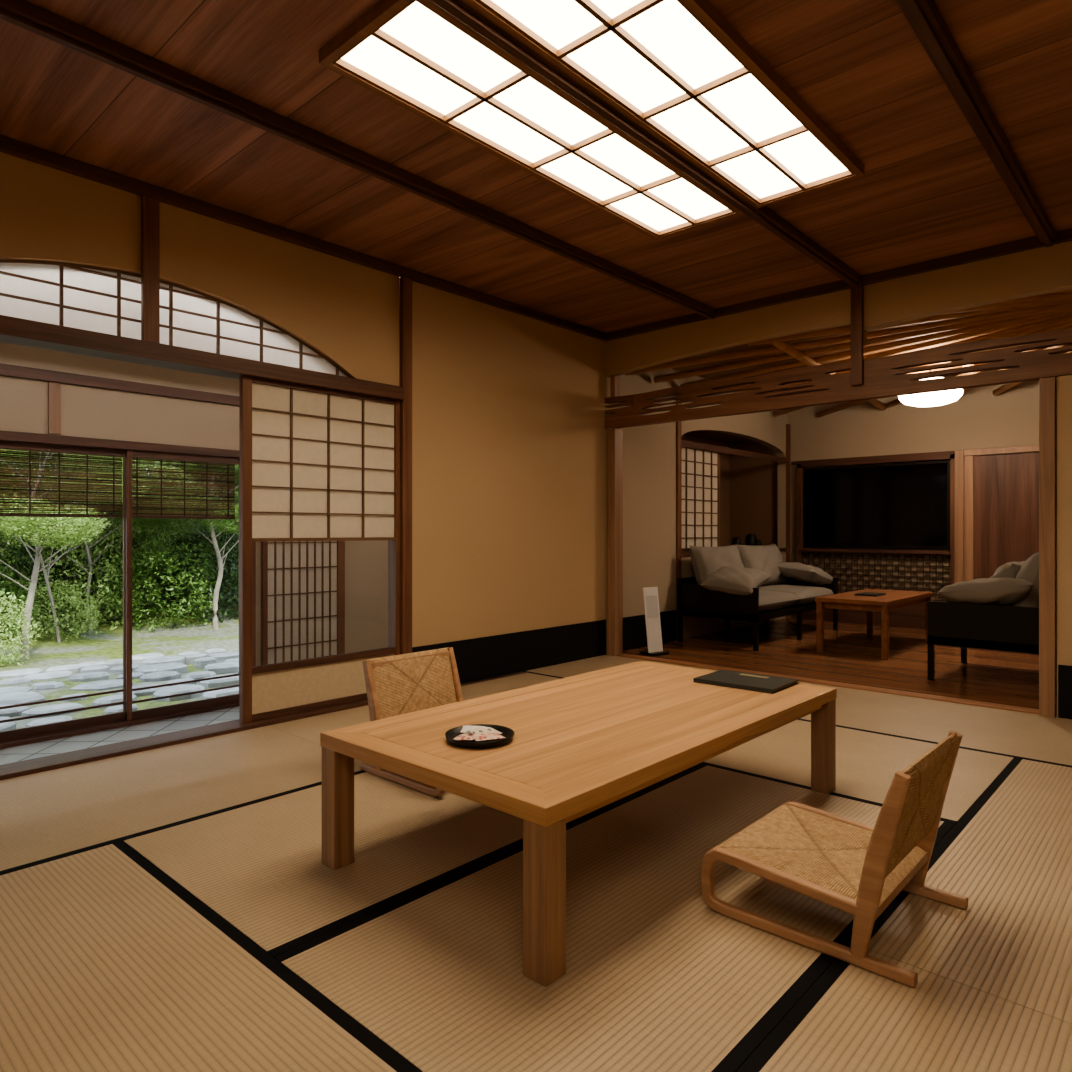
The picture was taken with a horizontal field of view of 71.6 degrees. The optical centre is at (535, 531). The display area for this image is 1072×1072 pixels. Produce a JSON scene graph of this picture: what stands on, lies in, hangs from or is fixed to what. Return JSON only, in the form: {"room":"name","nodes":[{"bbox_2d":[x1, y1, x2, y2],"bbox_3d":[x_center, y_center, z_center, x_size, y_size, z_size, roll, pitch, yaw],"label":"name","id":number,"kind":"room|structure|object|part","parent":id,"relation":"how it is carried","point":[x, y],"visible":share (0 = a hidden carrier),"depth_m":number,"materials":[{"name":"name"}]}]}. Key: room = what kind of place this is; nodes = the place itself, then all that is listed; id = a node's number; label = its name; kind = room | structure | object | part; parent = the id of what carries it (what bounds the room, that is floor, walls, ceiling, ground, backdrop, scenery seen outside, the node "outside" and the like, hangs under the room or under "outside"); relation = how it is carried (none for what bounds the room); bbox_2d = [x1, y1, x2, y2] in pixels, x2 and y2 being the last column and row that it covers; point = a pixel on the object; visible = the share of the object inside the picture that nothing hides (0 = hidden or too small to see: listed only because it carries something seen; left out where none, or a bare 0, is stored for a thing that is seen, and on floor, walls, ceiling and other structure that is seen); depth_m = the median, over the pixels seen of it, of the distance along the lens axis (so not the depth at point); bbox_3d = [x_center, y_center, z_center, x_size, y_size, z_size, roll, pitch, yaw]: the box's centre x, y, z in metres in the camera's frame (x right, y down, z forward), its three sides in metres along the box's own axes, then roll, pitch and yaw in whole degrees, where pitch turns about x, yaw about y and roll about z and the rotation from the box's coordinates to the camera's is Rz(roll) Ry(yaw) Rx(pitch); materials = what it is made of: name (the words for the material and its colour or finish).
{"room":"traditional dwelling","nodes":[
{"label":"traditional dwelling","id":0,"kind":"room"},
{"bbox_2d":[0,706,238,764],"bbox_3d":[-2.615,1.460,4.351,2.170,0.100,7.100,0,0,42],"label":"floor","id":1,"kind":"structure","parent":0,"point":[89,740],"depth_m":5.12,"materials":[{"name":"tile"}]},
{"bbox_2d":[261,541,344,664],"bbox_3d":[-2.005,0.405,6.435,0.040,2.010,0.780,0,0,42],"label":"lattice screen","id":2,"kind":"object","parent":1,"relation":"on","point":[303,582],"visible":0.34,"depth_m":6.41,"materials":[{"name":"paper"}]},
{"bbox_2d":[0,342,387,665],"bbox_3d":[-3.379,0.055,5.049,0.100,2.710,7.100,0,0,42],"label":"wall","id":3,"kind":"structure","parent":0,"point":[87,412],"depth_m":5.57,"materials":[{"name":"paint"}]},
{"bbox_2d":[0,449,121,517],"bbox_3d":[-3.353,-0.353,5.215,0.012,0.496,0.820,0,0,42],"label":"blind","id":4,"kind":"object","parent":3,"relation":"attached to","point":[36,486],"visible":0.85,"depth_m":5.22,"materials":[{"name":"brown wicker"}]},
{"bbox_2d":[0,430,238,457],"bbox_3d":[-4.083,-0.630,4.256,0.130,0.060,4.980,0,0,42],"label":"trim","id":5,"kind":"structure","parent":3,"relation":"attached to","point":[10,436],"depth_m":5.30,"materials":[{"name":"brown wood"}]},
{"bbox_2d":[0,702,238,748],"bbox_3d":[-4.083,1.395,4.256,0.130,0.030,4.980,0,0,42],"label":"trim","id":6,"kind":"structure","parent":3,"relation":"attached to","point":[101,727],"depth_m":5.28,"materials":[{"name":"brown wood"}]},
{"bbox_2d":[0,441,238,741],"bbox_3d":[-3.001,0.390,5.456,0.070,1.980,1.750,0,0,42],"label":"door","id":7,"kind":"structure","parent":3,"relation":"in","point":[156,711],"depth_m":5.43,"materials":[{"name":"brown wood"}]},
{"bbox_2d":[48,382,255,665],"bbox_3d":[-2.847,0.196,5.609,0.130,2.429,1.465,0,0,42],"label":"trim","id":8,"kind":"structure","parent":3,"relation":"attached to","point":[54,389],"depth_m":5.08,"materials":[{"name":"brown wood"}]},
{"bbox_2d":[132,457,234,518],"bbox_3d":[-2.773,-0.353,5.849,0.012,0.496,0.820,0,0,42],"label":"blind","id":9,"kind":"object","parent":3,"relation":"attached to","point":[154,475],"visible":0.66,"depth_m":5.84,"materials":[{"name":"brown wood"}]},
{"bbox_2d":[0,152,788,683],"bbox_3d":[0.075,-0.105,5.600,0.100,3.010,8.628,0,0,42],"label":"wall","id":10,"kind":"structure","parent":0,"point":[510,435],"depth_m":4.98,"materials":[{"name":"paint"}]},
{"bbox_2d":[141,195,159,342],"bbox_3d":[-1.794,-1.216,3.455,0.029,0.673,0.073,0,0,42],"label":"trim","id":11,"kind":"structure","parent":10,"relation":"attached to","point":[150,207],"depth_m":3.44,"materials":[{"name":"brown wood"}]},
{"bbox_2d":[0,259,349,376],"bbox_3d":[-1.844,-1.038,3.482,0.020,0.344,2.912,0,0,42],"label":"window","id":12,"kind":"structure","parent":10,"relation":"in","point":[84,297],"depth_m":3.45,"materials":[{"name":"paper"}]},
{"bbox_2d":[0,699,367,779],"bbox_3d":[-1.833,0.997,3.472,0.170,0.030,2.912,0,0,42],"label":"door sill","id":13,"kind":"structure","parent":10,"relation":"attached to","point":[41,764],"depth_m":3.45,"materials":[{"name":"brown wood"}]},
{"bbox_2d":[239,376,399,723],"bbox_3d":[-1.176,0.092,4.170,0.035,1.778,0.993,0,0,42],"label":"screen","id":14,"kind":"object","parent":13,"relation":"on","point":[316,464],"visible":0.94,"depth_m":4.09,"materials":[{"name":"beige paper"}]},
{"bbox_2d":[0,315,403,400],"bbox_3d":[-1.837,-0.839,3.475,0.160,0.078,2.912,0,0,42],"label":"wooden beam","id":15,"kind":"structure","parent":10,"relation":"attached to","point":[17,331],"depth_m":3.50,"materials":[{"name":"brown wood"}]},
{"bbox_2d":[461,672,525,685],"bbox_3d":[-0.420,1.010,4.931,0.052,0.020,1.003,0,0,42],"label":"trim","id":16,"kind":"structure","parent":10,"relation":"attached to","point":[488,679],"depth_m":5.07,"materials":[{"name":"black wood"}]},
{"bbox_2d":[412,620,605,683],"bbox_3d":[-0.106,0.858,5.321,0.008,0.285,2.000,0,0,42],"label":"baseboard","id":17,"kind":"structure","parent":10,"relation":"attached to","point":[476,659],"depth_m":5.34,"materials":[{"name":"black paper"}]},
{"bbox_2d":[0,135,1071,340],"bbox_3d":[0.425,-1.581,1.481,5.970,0.053,6.960,0,0,42],"label":"trim","id":18,"kind":"structure","parent":10,"relation":"attached to","point":[10,146],"depth_m":4.23,"materials":[{"name":"brown wood"}]},
{"bbox_2d":[623,610,675,650],"bbox_3d":[0.965,0.860,6.493,0.007,0.280,0.970,0,0,42],"label":"baseboard","id":19,"kind":"structure","parent":10,"relation":"attached to","point":[634,627],"depth_m":6.43,"materials":[{"name":"black paper"}]},
{"bbox_2d":[681,447,719,551],"bbox_3d":[1.585,-0.308,7.246,0.030,0.984,0.800,0,0,42],"label":"screen","id":20,"kind":"object","parent":10,"relation":"attached to","point":[700,470],"visible":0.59,"depth_m":7.25,"materials":[{"name":"paper"}]},
{"bbox_2d":[0,0,1071,332],"bbox_3d":[0.425,-1.650,1.481,5.970,0.080,6.960,0,0,42],"label":"ceiling","id":21,"kind":"structure","parent":0,"point":[929,189],"depth_m":3.05,"materials":[{"name":"wood"}]},
{"bbox_2d":[0,0,714,318],"bbox_3d":[-1.056,-1.579,2.833,0.068,0.061,6.959,0,0,42],"label":"ceiling beam","id":22,"kind":"structure","parent":21,"relation":"attached to","point":[26,15],"depth_m":2.90,"materials":[{"name":"brown wood"}]},
{"bbox_2d":[319,0,742,239],"bbox_3d":[0.148,-1.587,3.061,0.506,0.044,2.036,0,0,42],"label":"ceiling light panel","id":23,"kind":"object","parent":21,"relation":"attached to","point":[415,55],"depth_m":2.81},
{"bbox_2d":[430,0,861,286],"bbox_3d":[-0.303,-1.579,2.145,0.076,0.061,6.959,0,0,42],"label":"ceiling beam","id":24,"kind":"structure","parent":21,"relation":"attached to","point":[764,216],"depth_m":2.92,"materials":[{"name":"brown wood"}]},
{"bbox_2d":[461,0,864,208],"bbox_3d":[0.569,-1.587,2.677,0.506,0.044,2.036,0,0,42],"label":"ceiling light panel","id":25,"kind":"object","parent":21,"relation":"attached to","point":[678,70],"depth_m":2.64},
{"bbox_2d":[895,0,1055,246],"bbox_3d":[0.443,-1.579,1.464,0.068,0.061,6.959,0,0,42],"label":"ceiling beam","id":26,"kind":"structure","parent":21,"relation":"attached to","point":[924,17],"depth_m":2.71,"materials":[{"name":"brown wood"}]},
{"bbox_2d":[681,431,777,551],"bbox_3d":[1.795,-0.325,8.077,0.700,1.650,2.550,0,0,42],"label":"wall","id":27,"kind":"structure","parent":0,"point":[748,485],"depth_m":8.99,"materials":[{"name":"paint"}]},
{"bbox_2d":[731,534,761,545],"bbox_3d":[2.406,0.119,8.393,0.555,0.200,0.151,0,0,-43],"label":"canisters","id":28,"kind":"object","parent":27,"relation":"in","point":[751,540],"visible":0.7,"depth_m":8.35,"materials":[{"name":"black ceramic"}]},
{"bbox_2d":[605,241,1071,716],"bbox_3d":[2.798,-0.105,4.080,5.970,3.010,0.080,0,0,42],"label":"wall","id":29,"kind":"structure","parent":0,"point":[1042,270],"depth_m":4.46,"materials":[{"name":"paint"}]},
{"bbox_2d":[617,653,1038,714],"bbox_3d":[1.736,1.005,5.064,2.852,0.030,0.100,0,0,42],"label":"trim","id":30,"kind":"structure","parent":29,"relation":"attached to","point":[801,679],"depth_m":4.73,"materials":[{"name":"brown wood"}]},
{"bbox_2d":[605,328,1071,428],"bbox_3d":[2.046,-0.970,4.740,3.969,0.256,0.060,0,0,42],"label":"transom panel","id":31,"kind":"object","parent":29,"relation":"on","point":[887,376],"visible":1,"depth_m":4.67,"materials":[{"name":"brown wood"}]},
{"bbox_2d":[610,376,619,396],"bbox_3d":[0.644,-1.180,6.041,0.045,0.170,0.070,0,0,42],"label":"post","id":32,"kind":"object","parent":31,"relation":"on","point":[614,380],"visible":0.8,"depth_m":6.02,"materials":[{"name":"brown wood"}]},
{"bbox_2d":[851,285,863,385],"bbox_3d":[2.028,-1.242,4.691,0.070,0.623,0.033,0,0,42],"label":"trim","id":33,"kind":"structure","parent":29,"relation":"attached to","point":[857,292],"depth_m":4.68,"materials":[{"name":"brown wood"}]},
{"bbox_2d":[1058,665,1071,718],"bbox_3d":[3.894,0.858,3.019,2.920,0.285,0.008,0,0,42],"label":"baseboard","id":34,"kind":"structure","parent":29,"relation":"attached to","point":[1064,671],"depth_m":3.98,"materials":[{"name":"black wood"}]},
{"bbox_2d":[623,618,1056,716],"bbox_3d":[3.278,1.050,6.052,4.020,0.100,3.440,0,0,42],"label":"floor","id":35,"kind":"structure","parent":0,"point":[849,656],"depth_m":5.78,"materials":[{"name":"brown wood"}]},
{"bbox_2d":[640,587,668,656],"bbox_3d":[0.969,0.726,6.066,0.180,0.545,0.150,0,0,-36],"label":"sign stand","id":36,"kind":"object","parent":35,"relation":"on","point":[650,594],"visible":1,"depth_m":6.07,"materials":[{"name":"white"}]},
{"bbox_2d":[678,544,837,650],"bbox_3d":[2.174,0.561,7.149,0.770,0.878,2.012,0,0,42],"label":"sofa","id":37,"kind":"object","parent":35,"relation":"on","point":[747,583],"visible":1,"depth_m":6.73,"materials":[{"name":"grey fabric"}]},
{"bbox_2d":[815,589,933,659],"bbox_3d":[2.969,0.772,6.470,0.580,0.455,1.280,0,0,42],"label":"coffee table","id":38,"kind":"object","parent":35,"relation":"on","point":[893,599],"visible":0.84,"depth_m":6.17,"materials":[{"name":"brown wood"}]},
{"bbox_2d":[854,592,885,596],"bbox_3d":[2.884,0.537,6.406,0.180,0.016,0.250,0,0,42],"label":"magazine","id":39,"kind":"object","parent":38,"relation":"on","point":[862,593],"visible":1,"depth_m":6.35,"materials":[{"name":"black paper"}]},
{"bbox_2d":[797,454,954,628],"bbox_3d":[3.618,0.110,7.989,1.630,1.780,0.119,0,0,42],"label":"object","id":40,"kind":"object","parent":35,"relation":"on","point":[855,569],"visible":0.67,"depth_m":7.92,"materials":[{"name":"beige"}]},
{"bbox_2d":[804,461,949,549],"bbox_3d":[3.640,-0.270,8.013,1.510,0.900,0.054,0,0,42],"label":"television","id":41,"kind":"object","parent":40,"relation":"on","point":[902,505],"visible":1,"depth_m":7.96,"materials":[{"name":"black glass"}]},
{"bbox_2d":[927,552,1038,680],"bbox_3d":[3.214,0.561,5.084,0.750,0.878,0.997,0,0,42],"label":"sofa","id":42,"kind":"object","parent":35,"relation":"on","point":[1000,611],"visible":0.83,"depth_m":4.80,"materials":[{"name":"black paint"}]},
{"bbox_2d":[672,317,1071,396],"bbox_3d":[3.305,-1.525,6.082,4.220,0.050,3.560,0,0,42],"label":"ceiling","id":43,"kind":"structure","parent":0,"point":[743,347],"depth_m":6.24,"materials":[{"name":"brown wood"}]},
{"bbox_2d":[625,289,1071,417],"bbox_3d":[3.279,-1.373,6.035,3.995,0.162,3.432,0,0,42],"label":"transom panel","id":44,"kind":"object","parent":43,"relation":"attached to","point":[1048,312],"visible":0.38,"depth_m":5.32,"materials":[{"name":"brown wood"}]},
{"bbox_2d":[898,370,963,406],"bbox_3d":[3.293,-1.279,6.202,0.490,0.438,0.490,0,0,42],"label":"pendant lamp","id":45,"kind":"object","parent":43,"relation":"hanging from","point":[930,399],"visible":0.49,"depth_m":6.07,"materials":[{"name":"white glass"}]},
{"bbox_2d":[789,380,1038,617],"bbox_3d":[4.472,-0.250,7.359,4.020,2.500,0.100,0,0,42],"label":"wall","id":46,"kind":"structure","parent":0,"point":[979,419],"depth_m":7.78,"materials":[{"name":"beige paint"}]},
{"bbox_2d":[676,400,954,639],"bbox_3d":[3.608,-0.125,6.414,4.020,2.250,2.459,0,0,42],"label":"trim","id":47,"kind":"structure","parent":46,"relation":"attached to","point":[679,442],"depth_m":7.63,"materials":[{"name":"brown wood"}]},
{"bbox_2d":[955,445,1038,582],"bbox_3d":[4.768,0.100,6.838,1.580,1.800,0.229,0,0,42],"label":"closet door","id":48,"kind":"structure","parent":46,"relation":"in","point":[997,489],"depth_m":7.09,"materials":[{"name":"brown wood"}]},
{"bbox_3d":[-2.793,-1.415,4.446,2.580,0.070,7.200,0,0,42],"label":"ceiling","id":49,"kind":"structure","parent":0,"visible":0},
{"bbox_2d":[0,363,238,405],"bbox_3d":[-2.726,-1.199,4.385,1.759,0.358,6.980,0,0,42],"label":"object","id":50,"kind":"object","parent":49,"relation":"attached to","point":[7,370],"visible":0.03,"depth_m":5.29,"materials":[{"name":"brown wood"}]},
{"bbox_3d":[0.418,1.210,1.555,6.080,0.379,7.060,0,0,42],"label":"floor","id":51,"kind":"structure","parent":0,"visible":0},
{"bbox_2d":[0,726,365,874],"bbox_3d":[-1.694,1.010,2.755,0.996,0.020,2.003,0,0,42],"label":"mat","id":52,"kind":"object","parent":51,"relation":"on","point":[46,816],"visible":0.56,"depth_m":2.88,"materials":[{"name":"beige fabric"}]},
{"bbox_2d":[0,841,421,1071],"bbox_3d":[-0.948,1.010,1.383,1.953,0.020,0.983,0,0,42],"label":"mat","id":53,"kind":"object","parent":51,"relation":"on","point":[108,963],"visible":1,"depth_m":1.62,"materials":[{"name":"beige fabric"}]},
{"bbox_2d":[388,277,411,653],"bbox_3d":[-0.840,-0.277,4.586,0.155,2.553,0.071,0,0,42],"label":"post","id":54,"kind":"object","parent":51,"relation":"on","point":[405,284],"visible":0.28,"depth_m":4.53,"materials":[{"name":"brown wood"}]},
{"bbox_2d":[124,764,698,956],"bbox_3d":[-0.313,1.010,2.805,0.973,0.020,1.968,0,0,42],"label":"mat","id":55,"kind":"object","parent":51,"relation":"on","point":[259,866],"visible":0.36,"depth_m":2.32,"materials":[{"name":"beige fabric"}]},
{"bbox_2d":[360,647,462,796],"bbox_3d":[-0.381,0.767,3.117,0.528,0.465,0.483,0,0,42],"label":"chair","id":56,"kind":"object","parent":55,"relation":"on","point":[400,684],"visible":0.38,"depth_m":3.19,"materials":[{"name":"beige wicker"}]},
{"bbox_3d":[-0.528,0.671,3.251,0.039,0.285,0.452,-19,-12,41],"label":"woven backrest","id":57,"kind":"part","parent":56,"relation":"part of","materials":[{"name":"wicker"}]},
{"bbox_2d":[269,673,560,743],"bbox_3d":[-0.356,1.010,4.221,0.996,0.020,1.963,0,0,42],"label":"mat","id":58,"kind":"object","parent":51,"relation":"on","point":[310,728],"visible":0.14,"depth_m":4.07,"materials":[{"name":"beige wicker"}]},
{"bbox_2d":[274,764,954,1071],"bbox_3d":[0.409,1.010,2.146,0.978,0.020,1.968,0,0,42],"label":"mat","id":59,"kind":"object","parent":51,"relation":"on","point":[656,979],"visible":0.69,"depth_m":1.75,"materials":[{"name":"beige fabric"}]},
{"bbox_2d":[320,661,836,986],"bbox_3d":[0.257,0.802,2.558,0.910,0.394,1.695,0,0,42],"label":"dining table","id":60,"kind":"object","parent":59,"relation":"on","point":[581,744],"visible":0.99,"depth_m":2.19,"materials":[{"name":"brown wood"}]},
{"bbox_2d":[445,724,514,747],"bbox_3d":[-0.163,0.589,2.160,0.202,0.030,0.202,0,0,42],"label":"tray","id":61,"kind":"object","parent":60,"relation":"on","point":[474,735],"visible":1,"depth_m":2.13,"materials":[{"name":"black paint"}]},
{"bbox_2d":[693,669,798,693],"bbox_3d":[0.841,0.596,2.975,0.337,0.017,0.263,0,0,42],"label":"folder","id":62,"kind":"object","parent":60,"relation":"on","point":[725,678],"visible":1,"depth_m":2.94,"materials":[{"name":"brown leather"}]},
{"bbox_2d":[701,730,967,987],"bbox_3d":[0.794,0.767,1.977,0.528,0.465,0.483,0,0,42],"label":"chair","id":63,"kind":"object","parent":59,"relation":"on","point":[858,869],"visible":1,"depth_m":1.88,"materials":[{"name":"beige wicker"}]},
{"bbox_3d":[0.767,0.867,2.002,0.415,0.042,0.455,5,3,42],"label":"woven seat","id":64,"kind":"part","parent":63,"relation":"part of","materials":[{"name":"wicker"}]},
{"bbox_3d":[0.940,0.671,1.843,0.039,0.285,0.452,19,12,41],"label":"woven backrest","id":65,"kind":"part","parent":63,"relation":"part of","materials":[{"name":"wicker"}]},
{"bbox_2d":[608,428,622,655],"bbox_3d":[0.644,0.081,6.041,0.075,1.838,0.110,0,0,42],"label":"post","id":66,"kind":"object","parent":51,"relation":"on","point":[615,435],"visible":0.99,"depth_m":6.00,"materials":[{"name":"brown wood"}]},
{"bbox_2d":[523,655,861,719],"bbox_3d":[0.983,1.010,5.007,2.019,0.020,0.998,0,0,42],"label":"mat","id":67,"kind":"object","parent":51,"relation":"on","point":[564,670],"visible":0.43,"depth_m":5.44,"materials":[{"name":"beige fabric"}]},
{"bbox_2d":[699,720,1012,823],"bbox_3d":[1.055,1.010,3.576,1.953,0.020,1.013,0,0,42],"label":"mat","id":68,"kind":"object","parent":51,"relation":"on","point":[867,763],"visible":0.39,"depth_m":3.22,"materials":[{"name":"beige fabric"}]},
{"bbox_2d":[736,943,1071,1071],"bbox_3d":[0.463,1.010,0.748,0.983,0.020,1.968,0,0,42],"label":"mat","id":69,"kind":"object","parent":51,"relation":"on","point":[853,1018],"visible":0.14,"depth_m":1.49,"materials":[{"name":"beige wicker"}]},
{"bbox_2d":[798,690,1071,767],"bbox_3d":[2.456,1.010,3.661,1.968,0.020,0.998,0,0,42],"label":"mat","id":70,"kind":"object","parent":51,"relation":"on","point":[1021,735],"visible":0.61,"depth_m":3.86,"materials":[{"name":"beige wicker"}]},
{"bbox_2d":[850,758,1071,1023],"bbox_3d":[1.805,1.010,2.218,0.983,0.020,2.008,0,0,42],"label":"mat","id":71,"kind":"object","parent":51,"relation":"on","point":[1009,853],"visible":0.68,"depth_m":1.99,"materials":[{"name":"beige wicker"}]},
{"bbox_2d":[1039,377,1056,716],"bbox_3d":[2.807,0.081,4.066,0.073,1.838,0.110,0,0,42],"label":"post","id":72,"kind":"object","parent":51,"relation":"on","point":[1047,386],"visible":0.8,"depth_m":4.02,"materials":[{"name":"brown wood"}]},
{"label":"outside","id":73,"kind":"structure","parent":0,"visible":0},
{"bbox_2d":[0,540,238,728],"bbox_3d":[-7.669,0.737,13.773,18.000,1.625,22.000,0,0,42],"label":"ground","id":74,"kind":"structure","parent":73,"point":[46,652],"depth_m":9.67,"materials":[{"name":"green plant"}]},
{"bbox_2d":[0,449,238,665],"bbox_3d":[-7.070,-0.748,12.563,8.529,6.242,15.712,0,0,42],"label":"planting","id":75,"kind":"object","parent":74,"relation":"on","point":[39,550],"visible":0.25,"depth_m":11.03,"materials":[{"name":"green plant"}]},
{"bbox_2d":[0,648,238,731],"bbox_3d":[-3.796,1.500,7.491,3.029,0.160,8.335,0,0,42],"label":"stepping stones","id":76,"kind":"object","parent":74,"relation":"on","point":[148,667],"visible":0.33,"depth_m":7.26}
]}

